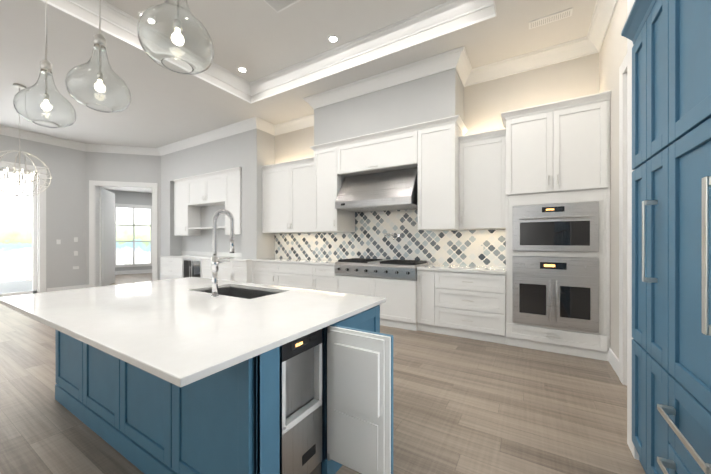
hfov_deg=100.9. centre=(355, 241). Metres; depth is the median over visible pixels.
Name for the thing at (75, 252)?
switch plates
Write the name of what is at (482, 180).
upper cabinet
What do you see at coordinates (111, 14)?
crown molding
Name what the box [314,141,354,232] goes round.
upper cabinet
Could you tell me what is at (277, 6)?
ceiling vent
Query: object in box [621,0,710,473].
tall cabinet
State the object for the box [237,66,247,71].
recessed light
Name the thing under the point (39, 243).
sliding glass door
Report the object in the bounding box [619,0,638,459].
door frame
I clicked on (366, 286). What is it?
base cabinet
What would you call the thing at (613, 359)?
baseboard
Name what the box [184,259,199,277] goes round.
wine cooler
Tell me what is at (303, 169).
upper cabinet
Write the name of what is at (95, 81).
glass pendant light
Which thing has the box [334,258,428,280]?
rangetop
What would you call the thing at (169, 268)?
base cabinet
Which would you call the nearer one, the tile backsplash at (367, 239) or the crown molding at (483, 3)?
the crown molding at (483, 3)
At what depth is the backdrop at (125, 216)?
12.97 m
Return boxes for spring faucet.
[210,209,234,296]
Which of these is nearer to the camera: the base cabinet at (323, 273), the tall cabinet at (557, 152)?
the tall cabinet at (557, 152)
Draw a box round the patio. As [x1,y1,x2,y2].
[0,277,32,293]
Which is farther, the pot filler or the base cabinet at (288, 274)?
the base cabinet at (288, 274)
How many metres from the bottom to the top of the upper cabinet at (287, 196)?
1.440 m
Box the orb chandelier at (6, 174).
[0,84,51,196]
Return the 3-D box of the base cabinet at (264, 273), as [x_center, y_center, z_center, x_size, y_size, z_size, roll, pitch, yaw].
[-1.709,0.869,6.264,0.697,0.900,0.635,0,0,31]
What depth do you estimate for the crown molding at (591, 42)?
4.35 m
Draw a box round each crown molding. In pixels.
[0,0,617,155]
[40,0,251,103]
[480,0,496,20]
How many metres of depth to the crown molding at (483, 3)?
3.40 m
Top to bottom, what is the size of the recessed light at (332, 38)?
0.012 m
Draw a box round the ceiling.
[0,0,595,147]
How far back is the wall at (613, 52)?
3.06 m
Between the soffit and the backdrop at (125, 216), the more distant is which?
the backdrop at (125, 216)
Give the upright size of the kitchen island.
0.870 m
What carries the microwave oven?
in the tall cabinet at (557, 152)
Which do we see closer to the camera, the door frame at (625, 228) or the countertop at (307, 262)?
the door frame at (625, 228)
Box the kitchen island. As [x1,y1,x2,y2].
[55,301,392,473]
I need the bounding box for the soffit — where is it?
[314,68,463,145]
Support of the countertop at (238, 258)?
on the base cabinet at (225, 269)
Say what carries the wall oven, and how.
in the tall cabinet at (557, 152)
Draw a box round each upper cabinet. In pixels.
[173,167,241,235]
[261,161,292,232]
[293,157,313,232]
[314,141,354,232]
[338,124,417,178]
[418,115,465,230]
[459,128,505,229]
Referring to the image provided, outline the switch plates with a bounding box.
[56,237,78,268]
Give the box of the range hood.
[335,167,417,211]
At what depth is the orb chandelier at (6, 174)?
4.87 m
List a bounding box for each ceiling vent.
[264,0,300,12]
[529,7,572,28]
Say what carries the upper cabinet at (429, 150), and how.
attached to the wall at (487, 104)
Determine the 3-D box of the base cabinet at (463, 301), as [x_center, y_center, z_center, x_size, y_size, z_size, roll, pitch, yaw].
[1.652,0.870,4.249,0.969,0.900,0.635,0,0,31]
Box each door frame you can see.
[89,180,157,287]
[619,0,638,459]
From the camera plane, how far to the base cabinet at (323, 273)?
5.21 m
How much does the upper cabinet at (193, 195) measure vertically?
1.490 m
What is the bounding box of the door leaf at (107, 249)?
[99,187,115,286]
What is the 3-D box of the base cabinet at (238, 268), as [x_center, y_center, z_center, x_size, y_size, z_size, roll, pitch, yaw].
[-2.392,0.869,6.293,0.503,0.900,0.250,0,0,31]
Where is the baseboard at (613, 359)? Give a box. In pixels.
[47,285,618,376]
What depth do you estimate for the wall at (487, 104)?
4.26 m
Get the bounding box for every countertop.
[0,277,385,388]
[160,255,247,262]
[252,258,335,265]
[417,264,505,273]
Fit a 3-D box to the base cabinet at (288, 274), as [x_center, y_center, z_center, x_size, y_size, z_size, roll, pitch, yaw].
[-1.016,0.869,5.849,1.048,0.900,0.635,0,0,31]
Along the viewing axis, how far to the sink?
2.81 m
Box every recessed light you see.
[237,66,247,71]
[327,34,338,42]
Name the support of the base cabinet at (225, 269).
on the floor
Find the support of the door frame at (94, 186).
attached to the wall at (101, 166)
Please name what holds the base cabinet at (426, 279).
on the floor
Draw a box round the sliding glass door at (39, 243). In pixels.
[0,161,45,296]
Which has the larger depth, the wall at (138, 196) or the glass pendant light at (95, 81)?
the wall at (138, 196)
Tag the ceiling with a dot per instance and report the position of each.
(258, 39)
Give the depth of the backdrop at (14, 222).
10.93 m
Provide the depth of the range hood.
4.68 m
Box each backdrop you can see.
[0,171,32,277]
[116,207,149,263]
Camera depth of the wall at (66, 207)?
7.51 m
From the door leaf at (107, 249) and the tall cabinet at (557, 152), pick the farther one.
the door leaf at (107, 249)
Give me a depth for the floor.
2.26 m
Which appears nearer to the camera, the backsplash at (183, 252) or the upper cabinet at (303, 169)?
the upper cabinet at (303, 169)
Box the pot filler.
[384,233,400,239]
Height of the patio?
0.095 m
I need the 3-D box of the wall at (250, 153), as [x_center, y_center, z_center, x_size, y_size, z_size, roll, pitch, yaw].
[-3.678,-0.856,7.604,4.050,4.350,0.670,0,0,31]
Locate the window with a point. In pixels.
(134, 245)
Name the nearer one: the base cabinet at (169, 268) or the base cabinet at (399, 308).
the base cabinet at (399, 308)
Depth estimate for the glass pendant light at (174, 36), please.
1.46 m
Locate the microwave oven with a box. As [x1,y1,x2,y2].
[512,201,598,251]
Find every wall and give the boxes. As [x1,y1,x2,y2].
[0,134,85,291]
[86,152,160,284]
[102,187,151,270]
[161,128,274,258]
[275,53,598,233]
[599,0,626,358]
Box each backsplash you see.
[182,251,246,258]
[275,209,505,266]
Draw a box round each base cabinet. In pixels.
[160,259,183,279]
[200,259,231,280]
[232,259,252,282]
[252,262,275,285]
[276,262,315,289]
[316,266,334,291]
[332,274,375,296]
[376,278,415,330]
[416,270,435,332]
[436,270,505,343]
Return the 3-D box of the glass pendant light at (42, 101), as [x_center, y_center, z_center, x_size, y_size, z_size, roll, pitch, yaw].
[-2.480,-1.906,2.356,0.350,1.944,0.350,0,0,31]
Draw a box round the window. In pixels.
[115,203,151,274]
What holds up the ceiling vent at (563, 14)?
in the ceiling
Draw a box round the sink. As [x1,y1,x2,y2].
[204,285,275,296]
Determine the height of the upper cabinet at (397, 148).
0.572 m
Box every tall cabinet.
[501,91,610,360]
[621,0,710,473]
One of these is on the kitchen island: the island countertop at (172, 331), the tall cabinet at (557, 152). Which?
the island countertop at (172, 331)
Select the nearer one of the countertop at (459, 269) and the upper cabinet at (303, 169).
the countertop at (459, 269)
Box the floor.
[0,273,645,473]
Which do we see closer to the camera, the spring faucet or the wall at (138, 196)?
the spring faucet
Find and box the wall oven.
[512,256,598,332]
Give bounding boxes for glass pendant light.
[13,0,75,127]
[65,0,130,112]
[137,0,213,74]
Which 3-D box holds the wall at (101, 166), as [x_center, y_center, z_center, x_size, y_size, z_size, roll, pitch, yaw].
[-6.431,-0.857,8.169,1.974,4.350,0.150,0,0,-13]

